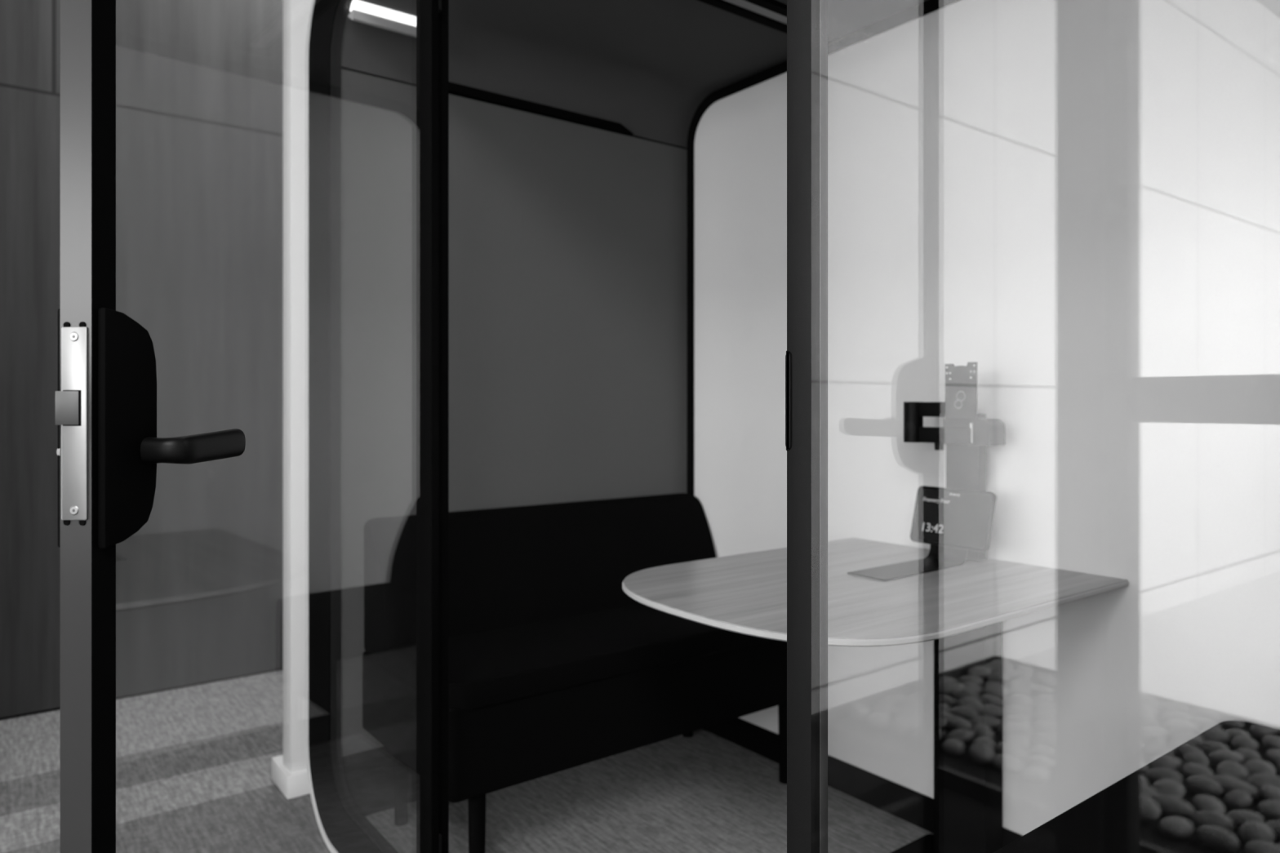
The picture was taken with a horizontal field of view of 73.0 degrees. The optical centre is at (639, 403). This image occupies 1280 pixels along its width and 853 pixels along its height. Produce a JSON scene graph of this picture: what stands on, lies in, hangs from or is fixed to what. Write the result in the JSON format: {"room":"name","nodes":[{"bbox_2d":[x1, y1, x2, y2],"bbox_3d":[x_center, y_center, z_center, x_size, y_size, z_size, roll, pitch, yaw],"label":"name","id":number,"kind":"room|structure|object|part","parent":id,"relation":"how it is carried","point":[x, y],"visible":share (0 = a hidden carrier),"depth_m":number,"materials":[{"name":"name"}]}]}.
{"room":"office","nodes":[
{"label":"office","id":0,"kind":"room"},
{"bbox_2d":[0,0,283,718],"bbox_3d":[-0.909,-0.787,4.498,5.200,3.948,0.140,0,0,-37],"label":"wall","id":1,"kind":"structure","parent":0,"point":[199,83],"depth_m":3.61,"materials":[{"name":"grey wood"}]},
{"bbox_2d":[0,667,283,719],"bbox_3d":[-0.911,1.189,4.500,5.200,0.020,0.115,0,0,-37],"label":"trim","id":2,"kind":"structure","parent":1,"relation":"attached to","point":[282,668],"depth_m":3.61,"materials":[{"name":"black"}]},
{"bbox_2d":[0,669,330,852],"bbox_3d":[0.622,1.249,1.164,6.800,0.100,7.500,0,0,-37],"label":"floor","id":3,"kind":"structure","parent":0,"point":[193,763],"depth_m":2.77,"materials":[{"name":"carpet"}]},
{"bbox_2d":[55,0,1279,852],"bbox_3d":[0.158,-0.007,1.652,2.147,2.413,2.684,0,0,-37],"label":"pod","id":4,"kind":"object","parent":3,"relation":"on","point":[715,252],"visible":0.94,"depth_m":2.22,"materials":[{"name":"black"}]},
{"bbox_3d":[-0.537,0.045,0.811,0.018,0.018,0.018,0,0,-37],"label":"knob","id":5,"kind":"part","parent":4,"relation":"part of","materials":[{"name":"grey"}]},
{"bbox_3d":[-0.535,0.023,0.840,0.009,0.224,0.075,0,0,6],"label":"handle plate","id":6,"kind":"part","parent":4,"relation":"part of","materials":[{"name":"black"}]},
{"bbox_3d":[-0.495,0.023,0.836,0.009,0.224,0.075,0,0,6],"label":"handle plate","id":7,"kind":"part","parent":4,"relation":"part of","materials":[{"name":"black"}]},
{"bbox_3d":[-0.464,0.044,0.905,0.045,0.034,0.122,0,0,6],"label":"lever handle","id":8,"kind":"part","parent":4,"relation":"part of","materials":[{"name":"black metal"}]},
{"bbox_3d":[-0.472,0.029,1.277,0.031,2.180,0.968,0,0,6],"label":"door","id":9,"kind":"part","parent":4,"relation":"part of","materials":[{"name":"black"}]},
{"bbox_3d":[-0.137,-0.009,1.428,0.026,2.375,2.648,0,0,-37],"label":"frame","id":10,"kind":"part","parent":4,"relation":"part of","materials":[{"name":"black metal"}]},
{"bbox_3d":[-0.372,1.049,2.782,1.232,0.180,0.162,0,0,-37],"label":"skirting","id":11,"kind":"part","parent":4,"relation":"part of","materials":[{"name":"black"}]},
{"bbox_2d":[362,493,786,852],"bbox_3d":[-0.128,0.726,2.487,1.161,0.826,0.577,0,0,-37],"label":"sofa","id":12,"kind":"object","parent":4,"relation":"on","point":[553,668],"visible":0.72,"depth_m":2.33,"materials":[{"name":"black fabric"}]},
{"bbox_3d":[-0.648,1.013,2.346,0.041,0.252,0.041,0,0,-37],"label":"leg","id":13,"kind":"part","parent":12,"relation":"part of","materials":[{"name":"black metal"}]},
{"bbox_3d":[-0.375,1.013,1.987,0.041,0.252,0.041,0,0,-37],"label":"leg","id":14,"kind":"part","parent":12,"relation":"part of","materials":[{"name":"black metal"}]},
{"bbox_3d":[-0.239,0.501,2.633,1.160,0.376,0.210,0,0,-37],"label":"backrest","id":15,"kind":"part","parent":12,"relation":"part of","materials":[{"name":"black fabric"}]},
{"bbox_2d":[368,603,772,711],"bbox_3d":[-0.113,0.657,2.470,1.155,0.067,0.532,0,0,-37],"label":"seat cushion","id":16,"kind":"object","parent":12,"relation":"on","point":[500,666],"depth_m":2.23,"materials":[{"name":"black fabric"}]},
{"bbox_3d":[-0.129,0.784,2.490,1.159,0.214,0.570,0,0,-37],"label":"seat","id":17,"kind":"part","parent":12,"relation":"part of","materials":[{"name":"black fabric"}]},
{"bbox_3d":[0.163,1.013,2.964,0.041,0.252,0.041,0,0,-37],"label":"leg","id":18,"kind":"part","parent":12,"relation":"part of","materials":[{"name":"black"}]},
{"bbox_3d":[0.437,1.013,2.604,0.041,0.252,0.041,0,0,-37],"label":"leg","id":19,"kind":"part","parent":12,"relation":"part of","materials":[{"name":"black"}]},
{"bbox_3d":[0.367,-1.026,1.811,1.232,0.220,2.398,0,0,-37],"label":"ceiling panel","id":20,"kind":"part","parent":4,"relation":"part of","materials":[{"name":"grey fabric"}]},
{"bbox_2d":[697,0,786,33],"bbox_3d":[0.110,-1.068,2.176,0.910,0.014,0.104,0,0,-37],"label":"ceiling light","id":21,"kind":"object","parent":4,"relation":"attached to","point":[772,14],"depth_m":2.34,"materials":[{"name":"grey"}]},
{"bbox_3d":[0.175,-0.004,1.004,0.011,0.113,0.008,0,0,-37],"label":"strike plate","id":22,"kind":"part","parent":4,"relation":"part of","materials":[{"name":"black metal"}]},
{"bbox_3d":[0.193,0.002,0.998,0.030,2.155,0.037,0,0,-37],"label":"closing post","id":23,"kind":"part","parent":4,"relation":"part of","materials":[{"name":"black metal"}]},
{"bbox_2d":[622,537,1128,852],"bbox_3d":[0.457,0.761,1.889,0.955,0.756,0.748,0,0,-37],"label":"table","id":24,"kind":"object","parent":4,"relation":"on","point":[963,608],"visible":0.9,"depth_m":1.93,"materials":[{"name":"grey wood"}]},
{"bbox_3d":[0.574,1.133,1.954,0.680,0.012,0.275,0,0,-37],"label":"foot plate","id":25,"kind":"part","parent":24,"relation":"part of","materials":[{"name":"black metal"}]},
{"bbox_2d":[847,485,996,581],"bbox_3d":[0.636,0.294,2.000,0.339,0.176,0.210,0,0,-37],"label":"display","id":26,"kind":"object","parent":24,"relation":"on","point":[954,522],"visible":1,"depth_m":2.07,"materials":[{"name":"black"}]},
{"bbox_3d":[0.812,0.766,2.143,0.077,0.722,0.143,0,0,-37],"label":"leg","id":27,"kind":"part","parent":24,"relation":"part of","materials":[{"name":"black metal"}]},
{"bbox_2d":[903,361,1005,561],"bbox_3d":[0.771,0.143,2.119,0.126,0.480,0.228,0,0,-37],"label":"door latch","id":28,"kind":"object","parent":4,"relation":"attached to","point":[966,433],"visible":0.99,"depth_m":2.10,"materials":[{"name":"black"}]},
{"bbox_3d":[0.758,-0.031,2.042,0.004,0.132,0.082,0,0,-37],"label":"mounting plate","id":29,"kind":"part","parent":28,"relation":"part of","materials":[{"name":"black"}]},
{"bbox_3d":[0.843,0.004,2.187,0.017,2.074,2.144,0,0,-37],"label":"panel","id":30,"kind":"part","parent":4,"relation":"part of","materials":[{"name":"clear glass"}]},
{"bbox_2d":[993,720,1279,852],"bbox_3d":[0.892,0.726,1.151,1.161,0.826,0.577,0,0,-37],"label":"pebbles","id":31,"kind":"object","parent":4,"relation":"on","point":[1218,791],"visible":1,"depth_m":1.34,"materials":[{"name":"black stone"}]},
{"bbox_2d":[283,0,311,773],"bbox_3d":[0.442,-0.781,3.835,3.852,3.960,0.092,0,0,-37],"label":"wall","id":32,"kind":"structure","parent":0,"point":[295,12],"depth_m":2.65,"materials":[{"name":"white paint"}]},
{"bbox_2d":[271,755,310,799],"bbox_3d":[0.418,1.163,3.854,3.867,0.072,0.181,0,0,-37],"label":"baseboard","id":33,"kind":"structure","parent":32,"relation":"attached to","point":[295,784],"depth_m":2.64,"materials":[{"name":"white paint"}]}
]}

